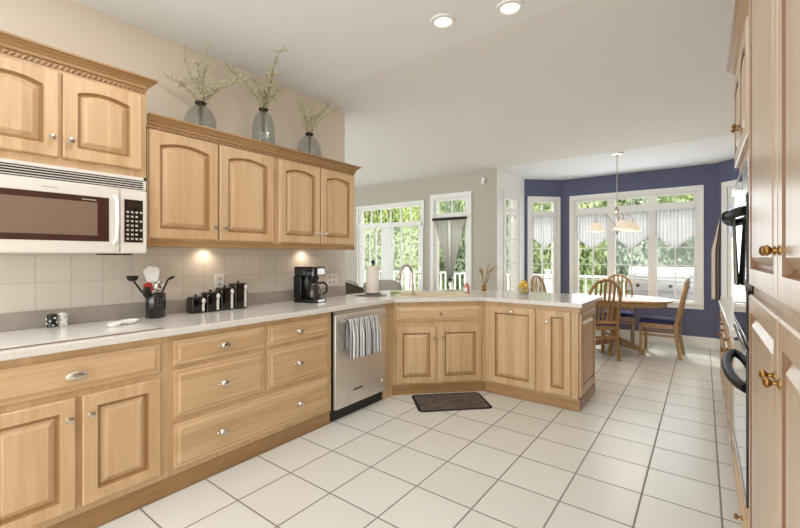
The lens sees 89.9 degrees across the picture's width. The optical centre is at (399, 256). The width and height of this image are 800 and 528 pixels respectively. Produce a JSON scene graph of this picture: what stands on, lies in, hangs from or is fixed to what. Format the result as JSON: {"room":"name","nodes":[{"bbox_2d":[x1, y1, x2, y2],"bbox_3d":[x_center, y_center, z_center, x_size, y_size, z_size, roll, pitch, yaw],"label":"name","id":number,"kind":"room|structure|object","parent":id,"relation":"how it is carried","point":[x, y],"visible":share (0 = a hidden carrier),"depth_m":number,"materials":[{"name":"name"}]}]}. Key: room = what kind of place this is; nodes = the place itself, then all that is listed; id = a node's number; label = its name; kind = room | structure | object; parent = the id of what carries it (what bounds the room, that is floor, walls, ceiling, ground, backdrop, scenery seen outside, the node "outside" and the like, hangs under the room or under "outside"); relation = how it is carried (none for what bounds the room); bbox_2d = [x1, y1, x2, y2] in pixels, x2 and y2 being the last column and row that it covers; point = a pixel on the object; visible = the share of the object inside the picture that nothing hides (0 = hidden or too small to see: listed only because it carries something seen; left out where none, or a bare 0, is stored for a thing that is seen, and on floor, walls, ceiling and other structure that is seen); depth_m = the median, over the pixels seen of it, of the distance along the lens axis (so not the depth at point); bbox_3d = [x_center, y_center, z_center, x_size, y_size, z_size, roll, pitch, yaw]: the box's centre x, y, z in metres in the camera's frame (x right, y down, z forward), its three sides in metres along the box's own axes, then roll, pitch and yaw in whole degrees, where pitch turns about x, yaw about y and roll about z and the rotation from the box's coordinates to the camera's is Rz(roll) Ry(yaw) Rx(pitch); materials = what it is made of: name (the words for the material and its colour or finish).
{"room":"kitchen","nodes":[
{"label":"kitchen","id":0,"kind":"room"},
{"bbox_2d":[0,0,344,313],"bbox_3d":[-2.534,-0.092,1.625,0.158,2.795,6.335,0,0,37],"label":"wall","id":1,"kind":"structure","parent":0,"point":[28,282],"depth_m":2.72,"materials":[{"name":"paint"}]},
{"bbox_2d":[0,30,158,177],"bbox_3d":[-1.817,-0.730,2.093,0.426,0.564,0.862,0,0,37],"label":"upper cabinet","id":2,"kind":"object","parent":1,"relation":"attached to","point":[59,107],"visible":1,"depth_m":2.01,"materials":[{"name":"brown wood"}]},
{"bbox_2d":[0,158,146,254],"bbox_3d":[-1.805,-0.226,2.077,0.455,0.436,0.756,0,0,37],"label":"microwave","id":3,"kind":"object","parent":2,"relation":"attached to","point":[45,208],"visible":1,"depth_m":1.98,"materials":[{"name":"white plastic"}]},
{"bbox_2d":[0,247,344,313],"bbox_3d":[-1.629,0.119,2.696,0.008,0.360,3.535,0,0,37],"label":"tile backsplash","id":4,"kind":"structure","parent":1,"relation":"attached to","point":[28,282],"depth_m":2.60,"materials":[{"name":"tile"}]},
{"bbox_2d":[146,112,278,247],"bbox_3d":[-1.328,-0.447,2.777,0.392,0.772,0.880,0,0,37],"label":"upper cabinet","id":5,"kind":"object","parent":1,"relation":"attached to","point":[206,186],"visible":0.99,"depth_m":2.61,"materials":[{"name":"brown wood"}]},
{"bbox_2d":[184,100,216,125],"bbox_3d":[-1.371,-0.921,2.755,0.206,0.290,0.206,0,0,37],"label":"vase","id":6,"kind":"object","parent":5,"relation":"on","point":[198,101],"visible":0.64,"depth_m":2.74,"materials":[{"name":"clear glass"}]},
{"bbox_2d":[163,42,247,125],"bbox_3d":[-1.323,-1.112,2.789,0.191,0.651,0.559,0,0,37],"label":"bunch","id":7,"kind":"object","parent":6,"relation":"in","point":[203,93],"visible":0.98,"depth_m":2.74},
{"bbox_2d":[252,107,274,142],"bbox_3d":[-1.072,-0.971,3.149,0.176,0.390,0.176,0,0,37],"label":"vase","id":8,"kind":"object","parent":5,"relation":"on","point":[263,108],"visible":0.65,"depth_m":3.13,"materials":[{"name":"clear glass"}]},
{"bbox_2d":[224,46,287,141],"bbox_3d":[-1.066,-1.133,2.964,0.430,0.692,0.450,0,0,-19],"label":"bunch","id":9,"kind":"object","parent":8,"relation":"in","point":[264,101],"visible":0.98,"depth_m":3.09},
{"bbox_2d":[215,274,223,287],"bbox_3d":[-1.365,0.190,3.032,0.008,0.116,0.075,0,0,37],"label":"outlet","id":10,"kind":"object","parent":1,"relation":"attached to","point":[219,278],"visible":0.89,"depth_m":3.03,"materials":[{"name":"white plastic"}]},
{"bbox_2d":[274,146,361,249],"bbox_3d":[-0.788,-0.447,3.491,0.392,0.772,0.917,0,0,37],"label":"upper cabinet","id":11,"kind":"object","parent":1,"relation":"attached to","point":[314,194],"visible":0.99,"depth_m":3.33,"materials":[{"name":"brown wood"}]},
{"bbox_2d":[297,132,321,156],"bbox_3d":[-0.795,-0.931,3.516,0.212,0.310,0.212,0,0,37],"label":"vase","id":12,"kind":"object","parent":11,"relation":"on","point":[307,133],"visible":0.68,"depth_m":3.50,"materials":[{"name":"clear glass"}]},
{"bbox_2d":[296,97,341,153],"bbox_3d":[-0.716,-1.117,3.567,0.445,0.660,0.163,0,0,-42],"label":"bunch","id":13,"kind":"object","parent":12,"relation":"in","point":[307,125],"visible":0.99,"depth_m":3.51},
{"bbox_2d":[326,274,337,285],"bbox_3d":[-0.671,0.230,3.949,0.008,0.116,0.155,0,0,37],"label":"outlet","id":14,"kind":"object","parent":1,"relation":"attached to","point":[331,279],"visible":0.94,"depth_m":3.95,"materials":[{"name":"white plastic"}]},
{"bbox_2d":[72,0,575,96],"bbox_3d":[-2.842,-1.540,1.572,7.970,0.100,5.880,0,0,37],"label":"ceiling","id":15,"kind":"structure","parent":0,"point":[330,44],"depth_m":2.61,"materials":[{"name":"paint"}]},
{"bbox_2d":[430,13,455,29],"bbox_3d":[0.273,-1.483,2.537,0.164,0.014,0.164,0,0,37],"label":"recessed light","id":16,"kind":"object","parent":15,"relation":"in","point":[442,21],"visible":1,"depth_m":2.52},
{"bbox_2d":[496,0,523,16],"bbox_3d":[0.656,-1.483,2.395,0.164,0.014,0.164,0,0,37],"label":"recessed light","id":17,"kind":"object","parent":15,"relation":"in","point":[506,8],"visible":1,"depth_m":2.39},
{"bbox_2d":[96,339,741,527],"bbox_3d":[-1.319,1.365,3.470,8.110,0.120,10.745,0,0,37],"label":"floor","id":18,"kind":"structure","parent":0,"point":[650,448],"depth_m":2.46,"materials":[{"name":"tile"}]},
{"bbox_2d":[0,337,166,527],"bbox_3d":[-1.713,0.868,2.032,0.656,0.875,0.775,0,0,37],"label":"base cabinet","id":19,"kind":"object","parent":18,"relation":"on","point":[83,432],"visible":0.99,"depth_m":1.87,"materials":[{"name":"brown wood"}]},
{"bbox_2d":[167,312,330,495],"bbox_3d":[-1.118,0.868,2.820,0.654,0.875,1.199,0,0,37],"label":"base cabinet","id":20,"kind":"object","parent":18,"relation":"on","point":[237,394],"visible":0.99,"depth_m":2.51,"materials":[{"name":"brown wood"}]},
{"bbox_2d":[330,304,388,421],"bbox_3d":[-0.536,0.869,3.546,0.666,0.872,0.636,0,0,37],"label":"dishwasher","id":21,"kind":"object","parent":18,"relation":"on","point":[358,383],"visible":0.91,"depth_m":3.30,"materials":[{"name":"metal"}]},
{"bbox_2d":[331,312,332,409],"bbox_3d":[-0.571,0.821,3.572,0.580,0.768,0.636,0,0,37],"label":"tub","id":22,"kind":"object","parent":21,"relation":"in","point":[331,312],"depth_m":3.15,"materials":[{"name":"metal"}]},
{"bbox_2d":[345,315,380,360],"bbox_3d":[-0.303,0.657,3.300,0.070,0.316,0.379,0,0,37],"label":"dish towel","id":23,"kind":"object","parent":21,"relation":"hanging from","point":[362,334],"visible":1,"depth_m":3.26,"materials":[{"name":"fabric"}]},
{"bbox_2d":[345,280,402,292],"bbox_3d":[-0.566,0.820,6.102,1.420,0.970,0.900,0,0,0],"label":"sofa","id":24,"kind":"object","parent":18,"relation":"on","point":[383,284],"visible":0.06,"depth_m":5.66,"materials":[{"name":"fabric"}]},
{"bbox_2d":[345,280,357,285],"bbox_3d":[-0.876,0.620,5.773,0.590,0.570,0.240,0,0,0],"label":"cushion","id":25,"kind":"object","parent":24,"relation":"on","point":[347,281],"depth_m":5.68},
{"bbox_2d":[345,282,363,294],"bbox_3d":[-0.726,0.565,5.439,0.470,0.470,0.100,0,0,0],"label":"throw cushion","id":26,"kind":"object","parent":24,"relation":"on","point":[350,288],"visible":0.2,"depth_m":5.39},
{"bbox_2d":[382,301,484,399],"bbox_3d":[0.298,0.868,4.157,1.809,0.875,0.869,0,0,-8],"label":"base cabinet","id":27,"kind":"object","parent":18,"relation":"on","point":[432,347],"visible":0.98,"depth_m":3.81,"materials":[{"name":"brown wood"}]},
{"bbox_2d":[0,286,602,360],"bbox_3d":[-0.097,0.364,2.963,2.130,0.130,4.230,0,0,37],"label":"countertop","id":28,"kind":"structure","parent":27,"relation":"on","point":[276,305],"depth_m":2.63,"materials":[{"name":"stone"}]},
{"bbox_2d":[0,319,162,349],"bbox_3d":[-1.716,0.388,2.028,0.516,0.006,0.755,0,0,37],"label":"cooktop","id":29,"kind":"object","parent":28,"relation":"in","point":[38,336],"visible":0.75,"depth_m":2.00,"materials":[{"name":"glass"}]},
{"bbox_2d":[46,314,57,327],"bbox_3d":[-1.899,0.349,2.188,0.052,0.072,0.051,0,0,-36],"label":"shaker","id":30,"kind":"object","parent":29,"relation":"on","point":[51,319],"visible":1,"depth_m":2.17,"materials":[{"name":"ceramic"}]},
{"bbox_2d":[57,312,67,325],"bbox_3d":[-1.882,0.349,2.235,0.052,0.072,0.051,0,0,-36],"label":"shaker","id":31,"kind":"object","parent":29,"relation":"on","point":[62,317],"visible":0.93,"depth_m":2.22,"materials":[{"name":"ceramic"}]},
{"bbox_2d":[107,318,139,326],"bbox_3d":[-1.556,0.374,2.256,0.092,0.022,0.192,0,0,9],"label":"spoon rest","id":32,"kind":"object","parent":29,"relation":"on","point":[125,321],"visible":1,"depth_m":2.25,"materials":[{"name":"ceramic"}]},
{"bbox_2d":[118,318,139,324],"bbox_3d":[-1.550,0.374,2.294,0.088,0.022,0.109,0,0,-9],"label":"bowl","id":33,"kind":"object","parent":32,"relation":"on","point":[126,321],"depth_m":2.28,"materials":[{"name":"ceramic"}]},
{"bbox_2d":[142,287,165,318],"bbox_3d":[-1.576,0.290,2.558,0.114,0.201,0.146,0,0,37],"label":"utensil crock","id":34,"kind":"object","parent":28,"relation":"on","point":[155,307],"depth_m":2.52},
{"bbox_2d":[126,276,141,292],"bbox_3d":[-1.620,0.248,2.526,0.066,0.258,0.182,0,0,37],"label":"ladle","id":35,"kind":"object","parent":34,"relation":"in","point":[129,278],"visible":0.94,"depth_m":2.47,"materials":[{"name":"plastic"}]},
{"bbox_2d":[143,266,159,293],"bbox_3d":[-1.582,0.218,2.549,0.031,0.315,0.091,0,0,37],"label":"slotted turner","id":36,"kind":"object","parent":34,"relation":"in","point":[151,273],"visible":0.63,"depth_m":2.55,"materials":[{"name":"plastic"}]},
{"bbox_2d":[186,294,205,313],"bbox_3d":[-1.410,0.327,2.778,0.112,0.127,0.092,0,0,37],"label":"canister","id":37,"kind":"object","parent":28,"relation":"on","point":[195,304],"visible":1,"depth_m":2.75,"materials":[{"name":"black ceramic"}]},
{"bbox_2d":[201,290,219,311],"bbox_3d":[-1.348,0.314,2.860,0.117,0.153,0.097,0,0,37],"label":"canister","id":38,"kind":"object","parent":28,"relation":"on","point":[212,304],"visible":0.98,"depth_m":2.83,"materials":[{"name":"black ceramic"}]},
{"bbox_2d":[215,285,233,310],"bbox_3d":[-1.284,0.301,2.944,0.120,0.179,0.100,0,0,37],"label":"canister","id":39,"kind":"object","parent":28,"relation":"on","point":[226,293],"visible":0.96,"depth_m":2.92,"materials":[{"name":"black ceramic"}]},
{"bbox_2d":[229,281,247,308],"bbox_3d":[-1.219,0.288,3.031,0.123,0.205,0.103,0,0,37],"label":"canister","id":40,"kind":"object","parent":28,"relation":"on","point":[240,289],"visible":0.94,"depth_m":3.00,"materials":[{"name":"black plastic"}]},
{"bbox_2d":[294,266,327,302],"bbox_3d":[-0.772,0.238,3.467,0.230,0.305,0.198,0,0,21],"label":"coffee maker","id":41,"kind":"object","parent":28,"relation":"on","point":[307,289],"visible":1,"depth_m":3.40,"materials":[{"name":"black plastic"}]},
{"bbox_2d":[355,293,386,295],"bbox_3d":[-0.295,0.385,4.053,0.338,0.012,0.230,0,0,7],"label":"plate","id":42,"kind":"object","parent":28,"relation":"on","point":[362,294],"visible":0.84,"depth_m":4.02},
{"bbox_2d":[365,260,380,294],"bbox_3d":[-0.277,0.207,4.077,0.160,0.347,0.160,0,0,37],"label":"paper towel holder","id":43,"kind":"object","parent":42,"relation":"on","point":[372,261],"visible":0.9,"depth_m":4.02,"materials":[{"name":"metal"}]},
{"bbox_2d":[367,266,378,292],"bbox_3d":[-0.277,0.233,4.077,0.127,0.270,0.127,0,0,37],"label":"paper towel roll","id":44,"kind":"object","parent":43,"relation":"on","point":[372,271],"visible":1,"depth_m":4.02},
{"bbox_2d":[396,264,415,293],"bbox_3d":[0.102,0.236,4.307,0.193,0.310,0.254,0,0,44],"label":"faucet","id":45,"kind":"object","parent":28,"relation":"on","point":[398,278],"visible":0.98,"depth_m":4.33,"materials":[{"name":"silver metal"}]},
{"bbox_2d":[395,291,474,296],"bbox_3d":[0.334,0.485,4.122,0.770,0.211,0.450,0,0,-8],"label":"sink","id":46,"kind":"object","parent":28,"relation":"in","point":[441,293],"visible":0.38,"depth_m":4.27,"materials":[{"name":"beige ceramic"}]},
{"bbox_2d":[478,263,497,289],"bbox_3d":[1.023,0.230,4.653,0.234,0.322,0.068,0,0,2],"label":"dried arrangement","id":47,"kind":"object","parent":28,"relation":"on","point":[483,287],"visible":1,"depth_m":4.64,"materials":[{"name":"brown plant"}]},
{"bbox_2d":[412,392,491,411],"bbox_3d":[0.453,1.298,3.600,0.650,0.012,0.410,0,0,-8],"label":"floor mat","id":48,"kind":"object","parent":18,"relation":"on","point":[465,400],"visible":1,"depth_m":3.55,"materials":[{"name":"fabric"}]},
{"bbox_2d":[530,275,546,292],"bbox_3d":[2.214,0.790,5.835,0.426,1.037,0.536,0,0,-43],"label":"dining chair","id":49,"kind":"object","parent":18,"relation":"on","point":[540,280],"visible":0.25,"depth_m":5.99,"materials":[{"name":"brown wood"}]},
{"bbox_2d":[485,301,595,411],"bbox_3d":[1.342,0.868,3.850,0.866,0.875,0.664,0,0,37],"label":"base cabinet","id":50,"kind":"object","parent":18,"relation":"on","point":[542,354],"visible":0.96,"depth_m":3.58,"materials":[{"name":"brown wood"}]},
{"bbox_2d":[588,279,621,360],"bbox_3d":[2.548,0.790,5.189,0.426,1.037,0.536,0,0,1],"label":"dining chair","id":51,"kind":"object","parent":18,"relation":"on","point":[602,323],"visible":0.7,"depth_m":5.01,"materials":[{"name":"brown wood"}]},
{"bbox_2d":[596,317,615,325],"bbox_3d":[2.549,0.841,5.246,0.418,0.056,0.422,0,0,1],"label":"seat cushion","id":52,"kind":"object","parent":51,"relation":"on","point":[599,322],"depth_m":5.03,"materials":[{"name":"blue fabric"}]},
{"bbox_2d":[601,274,634,343],"bbox_3d":[3.291,0.790,6.055,0.426,1.037,0.536,0,0,29],"label":"dining chair","id":53,"kind":"object","parent":18,"relation":"on","point":[626,315],"visible":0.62,"depth_m":6.10,"materials":[{"name":"brown wood"}]},
{"bbox_2d":[604,309,633,316],"bbox_3d":[3.263,0.841,6.005,0.418,0.056,0.422,0,0,29],"label":"seat cushion","id":54,"kind":"object","parent":53,"relation":"on","point":[624,312],"depth_m":5.83,"materials":[{"name":"blue fabric"}]},
{"bbox_2d":[573,293,673,355],"bbox_3d":[2.970,0.933,5.552,1.360,0.740,1.040,0,0,37],"label":"dining table","id":55,"kind":"object","parent":18,"relation":"on","point":[628,301],"visible":0.56,"depth_m":5.31,"materials":[{"name":"brown wood"}]},
{"bbox_2d":[639,278,689,360],"bbox_3d":[3.499,0.790,5.299,0.536,1.037,0.426,0,0,40],"label":"dining chair","id":56,"kind":"object","parent":18,"relation":"on","point":[646,321],"visible":0.99,"depth_m":5.23,"materials":[{"name":"brown wood"}]},
{"bbox_2d":[639,315,675,324],"bbox_3d":[3.456,0.841,5.335,0.422,0.056,0.418,0,0,40],"label":"seat cushion","id":57,"kind":"object","parent":56,"relation":"on","point":[645,320],"depth_m":5.23,"materials":[{"name":"blue fabric"}]},
{"bbox_2d":[717,308,724,393],"bbox_3d":[3.140,0.868,3.447,0.648,0.875,0.753,0,0,37],"label":"base cabinet","id":58,"kind":"object","parent":18,"relation":"on","point":[720,334],"visible":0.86,"depth_m":3.57,"materials":[{"name":"brown wood"}]},
{"bbox_2d":[719,317,728,422],"bbox_3d":[2.685,0.868,2.845,0.648,0.875,0.753,0,0,37],"label":"base cabinet","id":59,"kind":"object","parent":18,"relation":"on","point":[725,335],"visible":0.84,"depth_m":2.97,"materials":[{"name":"brown wood"}]},
{"bbox_2d":[723,333,735,473],"bbox_3d":[2.230,0.868,2.243,0.648,0.875,0.753,0,0,37],"label":"base cabinet","id":60,"kind":"object","parent":18,"relation":"on","point":[730,387],"visible":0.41,"depth_m":2.32,"materials":[{"name":"brown wood"}]},
{"bbox_2d":[718,296,735,336],"bbox_3d":[2.704,0.410,2.846,0.657,0.038,2.288,0,0,37],"label":"countertop","id":61,"kind":"structure","parent":60,"relation":"on","point":[726,304],"depth_m":2.85,"materials":[{"name":"stone"}]},
{"bbox_2d":[726,0,748,527],"bbox_3d":[1.778,0.149,1.646,0.650,2.312,0.834,0,0,37],"label":"tall cabinet","id":62,"kind":"object","parent":18,"relation":"on","point":[738,56],"visible":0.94,"depth_m":1.72,"materials":[{"name":"brown wood"}]},
{"bbox_2d":[721,155,753,508],"bbox_3d":[1.734,0.292,1.649,0.643,1.345,0.758,0,0,37],"label":"wall oven","id":63,"kind":"object","parent":62,"relation":"in","point":[738,376],"visible":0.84,"depth_m":1.65,"materials":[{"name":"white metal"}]},
{"bbox_2d":[711,211,739,300],"bbox_3d":[1.475,-0.002,1.821,0.097,0.394,0.201,0,0,37],"label":"oven towel","id":64,"kind":"object","parent":63,"relation":"hanging from","point":[715,253],"visible":0.95,"depth_m":1.78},
{"bbox_2d":[749,0,799,527],"bbox_3d":[1.060,0.076,0.696,0.648,2.457,1.550,0,0,37],"label":"pantry cabinet","id":65,"kind":"object","parent":18,"relation":"on","point":[774,25],"visible":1,"depth_m":0.95,"materials":[{"name":"brown wood"}]},
{"bbox_2d":[345,168,496,289],"bbox_3d":[-0.427,-0.005,7.419,4.768,2.620,0.140,0,0,37],"label":"wall","id":66,"kind":"structure","parent":0,"point":[484,197],"depth_m":6.33,"materials":[{"name":"paint"}]},
{"bbox_2d":[357,221,423,289],"bbox_3d":[-0.195,0.352,7.170,1.500,1.905,0.148,0,0,37],"label":"door","id":67,"kind":"structure","parent":66,"relation":"in","point":[387,245],"depth_m":7.19,"materials":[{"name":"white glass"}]},
{"bbox_2d":[363,228,380,270],"bbox_3d":[-0.500,0.235,7.446,0.460,1.540,0.025,0,0,37],"label":"grille","id":68,"kind":"object","parent":67,"relation":"attached to","point":[376,245],"depth_m":7.49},
{"bbox_2d":[392,226,417,285],"bbox_3d":[0.101,0.235,6.992,0.585,1.540,0.025,0,0,37],"label":"grille","id":69,"kind":"object","parent":67,"relation":"attached to","point":[393,245],"depth_m":7.05,"materials":[{"name":"wood"}]},
{"bbox_2d":[356,200,424,228],"bbox_3d":[-0.182,-0.733,7.187,1.540,0.424,0.105,0,0,37],"label":"window","id":70,"kind":"structure","parent":66,"relation":"in","point":[360,210],"depth_m":7.14,"materials":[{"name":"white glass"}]},
{"bbox_2d":[371,207,411,223],"bbox_3d":[-0.169,-0.733,7.196,0.916,0.254,0.025,0,0,37],"label":"grille","id":71,"kind":"object","parent":70,"relation":"attached to","point":[377,208],"depth_m":7.18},
{"bbox_2d":[430,191,471,289],"bbox_3d":[0.818,-0.125,6.415,0.755,1.770,0.130,0,0,37],"label":"window","id":72,"kind":"structure","parent":66,"relation":"in","point":[434,204],"depth_m":6.43,"materials":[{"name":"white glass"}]},
{"bbox_2d":[432,216,466,281],"bbox_3d":[0.778,-0.108,6.363,0.615,1.026,0.074,0,0,37],"label":"curtain","id":73,"kind":"object","parent":72,"relation":"hanging from","point":[449,229],"visible":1,"depth_m":6.36,"materials":[{"name":"fabric"}]},
{"bbox_2d":[438,272,464,289],"bbox_3d":[0.836,0.028,6.436,0.520,1.245,0.025,0,0,37],"label":"grille","id":74,"kind":"object","parent":72,"relation":"attached to","point":[438,272],"depth_m":6.43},
{"bbox_2d":[497,168,523,289],"bbox_3d":[1.719,-0.005,6.418,0.140,2.620,1.127,0,0,37],"label":"wall","id":75,"kind":"structure","parent":0,"point":[507,181],"depth_m":6.08,"materials":[{"name":"paint"}]},
{"bbox_2d":[503,190,521,290],"bbox_3d":[1.765,0.142,6.416,0.105,2.325,0.730,0,0,37],"label":"door","id":76,"kind":"structure","parent":75,"relation":"in","point":[516,212],"depth_m":6.58,"materials":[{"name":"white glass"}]},
{"bbox_2d":[506,214,514,290],"bbox_3d":[1.753,0.165,6.425,0.025,1.680,0.440,0,0,37],"label":"grille","id":77,"kind":"object","parent":76,"relation":"attached to","point":[513,215],"depth_m":6.45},
{"bbox_2d":[311,0,735,187],"bbox_3d":[0.455,-1.448,5.815,8.110,0.283,4.865,0,0,37],"label":"ceiling","id":78,"kind":"structure","parent":0,"point":[577,78],"depth_m":3.64,"materials":[{"name":"paint"}]},
{"bbox_2d":[587,152,641,234],"bbox_3d":[2.719,-0.792,5.133,0.613,1.044,0.646,0,0,37],"label":"chandelier","id":79,"kind":"object","parent":78,"relation":"hanging from","point":[623,224],"visible":1,"depth_m":5.11,"materials":[{"name":"glass"}]},
{"bbox_2d":[524,179,561,292],"bbox_3d":[2.446,-0.005,6.941,0.687,2.620,0.140,0,0,-8],"label":"wall","id":80,"kind":"structure","parent":0,"point":[543,188],"depth_m":6.86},
{"bbox_2d":[527,196,560,292],"bbox_3d":[2.461,-0.130,6.893,0.595,1.790,0.130,0,0,-8],"label":"window","id":81,"kind":"structure","parent":80,"relation":"in","point":[555,202],"depth_m":6.89,"materials":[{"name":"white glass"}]},
{"bbox_2d":[533,246,552,290],"bbox_3d":[2.455,-0.013,6.920,0.370,1.365,0.025,0,0,-8],"label":"grille","id":82,"kind":"object","parent":81,"relation":"attached to","point":[541,248],"depth_m":6.93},
{"bbox_2d":[533,216,555,248],"bbox_3d":[2.466,-0.415,6.843,0.420,0.560,0.021,0,0,-8],"label":"valance","id":83,"kind":"object","parent":81,"relation":"attached to","point":[543,226],"visible":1,"depth_m":6.84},
{"bbox_2d":[562,164,714,337],"bbox_3d":[3.665,-0.005,6.350,2.074,2.620,0.140,0,0,37],"label":"wall","id":84,"kind":"structure","parent":0,"point":[694,322],"depth_m":6.00,"materials":[{"name":"paint"}]},
{"bbox_2d":[569,185,703,309],"bbox_3d":[3.635,-0.133,6.309,1.825,1.785,0.130,0,0,37],"label":"window","id":85,"kind":"structure","parent":84,"relation":"in","point":[652,206],"depth_m":6.15,"materials":[{"name":"white wood"}]},
{"bbox_2d":[576,213,607,248],"bbox_3d":[3.160,-0.407,6.606,0.490,0.585,0.021,0,0,37],"label":"valance","id":86,"kind":"object","parent":85,"relation":"attached to","point":[591,240],"visible":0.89,"depth_m":6.61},
{"bbox_2d":[579,248,606,292],"bbox_3d":[3.207,-0.028,6.668,0.440,1.355,0.025,0,0,37],"label":"grille","id":87,"kind":"object","parent":85,"relation":"attached to","point":[592,264],"depth_m":6.66,"materials":[{"name":"wood"}]},
{"bbox_2d":[613,211,649,248],"bbox_3d":[3.608,-0.407,6.267,0.503,0.585,0.021,0,0,37],"label":"valance","id":88,"kind":"object","parent":85,"relation":"attached to","point":[629,239],"visible":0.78,"depth_m":6.23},
{"bbox_2d":[615,247,647,281],"bbox_3d":[3.655,-0.028,6.329,0.451,1.355,0.025,0,0,37],"label":"grille","id":89,"kind":"object","parent":85,"relation":"attached to","point":[631,264],"depth_m":6.32,"materials":[{"name":"wood"}]},
{"bbox_2d":[657,247,693,299],"bbox_3d":[4.109,-0.028,5.986,0.453,1.355,0.025,0,0,37],"label":"grille","id":90,"kind":"object","parent":85,"relation":"attached to","point":[675,265],"depth_m":5.97,"materials":[{"name":"wood"}]},
{"bbox_2d":[656,208,695,247],"bbox_3d":[4.061,-0.407,5.924,0.500,0.585,0.021,0,0,37],"label":"valance","id":91,"kind":"object","parent":85,"relation":"attached to","point":[674,227],"visible":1,"depth_m":5.92,"materials":[{"name":"fabric"}]},
{"bbox_2d":[596,329,713,348],"bbox_3d":[3.615,1.230,6.283,2.074,0.150,0.026,0,0,37],"label":"baseboard","id":92,"kind":"structure","parent":84,"relation":"attached to","point":[693,341],"depth_m":5.97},
{"bbox_2d":[715,159,738,338],"bbox_3d":[4.581,-0.005,5.230,0.140,2.620,0.905,0,0,-8],"label":"wall","id":93,"kind":"structure","parent":0,"point":[725,171],"depth_m":5.58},
{"bbox_2d":[721,180,736,296],"bbox_3d":[4.538,-0.133,5.181,0.130,1.785,0.760,0,0,-8],"label":"window","id":94,"kind":"structure","parent":93,"relation":"in","point":[730,184],"depth_m":5.48,"materials":[{"name":"white wood"}]},
{"bbox_2d":[727,204,734,236],"bbox_3d":[4.488,-0.407,5.174,0.022,0.585,0.560,0,0,-8],"label":"valance","id":95,"kind":"object","parent":94,"relation":"attached to","point":[731,206],"visible":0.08,"depth_m":5.39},
{"label":"outside","id":96,"kind":"structure","parent":0,"visible":0},
{"bbox_3d":[2.223,1.465,9.571,24.000,0.080,6.450,0,0,37],"label":"deck","id":97,"kind":"object","parent":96,"visible":0},
{"bbox_2d":[365,267,627,294],"bbox_3d":[3.208,0.895,12.117,17.500,1.060,0.140,0,0,37],"label":"deck railing","id":98,"kind":"object","parent":97,"relation":"on","point":[547,274],"visible":0.12,"depth_m":12.07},
{"bbox_2d":[616,267,693,300],"bbox_3d":[5.430,0.820,8.274,1.870,1.210,0.650,0,0,37],"label":"barbecue grill","id":99,"kind":"object","parent":97,"relation":"on","point":[664,290],"visible":0.27,"depth_m":8.04,"materials":[{"name":"silver metal"}]},
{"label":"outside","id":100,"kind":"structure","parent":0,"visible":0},
{"bbox_2d":[395,268,630,294],"bbox_3d":[24.061,2.355,40.104,110.000,0.100,87.000,0,0,37],"label":"ground","id":101,"kind":"structure","parent":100,"point":[588,288],"depth_m":28.88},
{"bbox_2d":[364,210,380,281],"bbox_3d":[-2.268,-0.356,17.367,3.121,5.334,3.116,0,0,37],"label":"tree","id":102,"kind":"object","parent":101,"relation":"on","point":[366,213],"visible":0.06,"depth_m":17.08,"materials":[{"name":"green plant"}]},
{"bbox_2d":[364,207,417,276],"bbox_3d":[-0.685,-0.821,18.748,3.166,6.265,2.992,0,0,4],"label":"tree","id":103,"kind":"object","parent":101,"relation":"on","point":[395,213],"visible":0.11,"depth_m":17.73,"materials":[{"name":"green plant"}]},
{"bbox_2d":[378,206,443,289],"bbox_3d":[0.768,0.018,17.283,2.992,4.587,3.166,0,0,-37],"label":"tree","id":104,"kind":"object","parent":101,"relation":"on","point":[406,229],"visible":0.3,"depth_m":16.35,"materials":[{"name":"green plant"}]},
{"bbox_2d":[439,201,464,289],"bbox_3d":[2.398,-0.375,18.257,2.240,5.964,3.412,0,0,-17],"label":"tree","id":105,"kind":"object","parent":101,"relation":"on","point":[446,208],"visible":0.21,"depth_m":17.99,"materials":[{"name":"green plant"}]},
{"bbox_2d":[453,200,507,288],"bbox_3d":[3.949,-0.617,19.015,2.994,5.857,3.170,0,0,-43],"label":"tree","id":106,"kind":"object","parent":101,"relation":"on","point":[462,202],"visible":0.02,"depth_m":18.62,"materials":[{"name":"green plant"}]},
{"bbox_2d":[506,215,540,290],"bbox_3d":[4.640,0.036,17.360,3.412,4.977,2.240,0,0,-11],"label":"tree","id":107,"kind":"object","parent":101,"relation":"on","point":[507,215],"visible":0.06,"depth_m":16.86,"materials":[{"name":"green plant"}]},
{"bbox_2d":[533,203,586,291],"bbox_3d":[5.989,-0.246,16.430,3.170,5.115,2.994,0,0,-36],"label":"tree","id":108,"kind":"object","parent":101,"relation":"on","point":[546,252],"visible":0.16,"depth_m":15.62,"materials":[{"name":"green plant"}]},
{"bbox_2d":[540,201,606,292],"bbox_3d":[7.238,-0.613,16.194,3.170,5.849,2.994,0,0,12],"label":"tree","id":109,"kind":"object","parent":101,"relation":"on","point":[585,255],"visible":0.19,"depth_m":15.22,"materials":[{"name":"green plant"}]},
{"bbox_2d":[584,240,644,294],"bbox_3d":[9.332,0.170,17.578,2.994,4.283,3.170,0,0,-30],"label":"tree","id":110,"kind":"object","parent":101,"relation":"on","point":[602,270],"visible":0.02,"depth_m":17.24,"materials":[{"name":"green plant"}]},
{"bbox_2d":[605,198,681,287],"bbox_3d":[9.885,-0.390,15.761,3.412,6.001,2.240,0,0,2],"label":"tree","id":111,"kind":"object","parent":101,"relation":"on","point":[638,254],"visible":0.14,"depth_m":15.53,"materials":[{"name":"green plant"}]},
{"bbox_2d":[657,194,693,266],"bbox_3d":[11.642,-0.609,17.175,3.170,5.841,2.994,0,0,-24],"label":"tree","id":112,"kind":"object","parent":101,"relation":"on","point":[666,199],"visible":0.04,"depth_m":16.25,"materials":[{"name":"green plant"}]},
{"bbox_2d":[673,236,693,266],"bbox_3d":[11.742,0.043,15.457,2.240,4.960,3.412,0,0,9],"label":"tree","id":113,"kind":"object","parent":101,"relation":"on","point":[690,243],"visible":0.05,"depth_m":15.63,"materials":[{"name":"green plant"}]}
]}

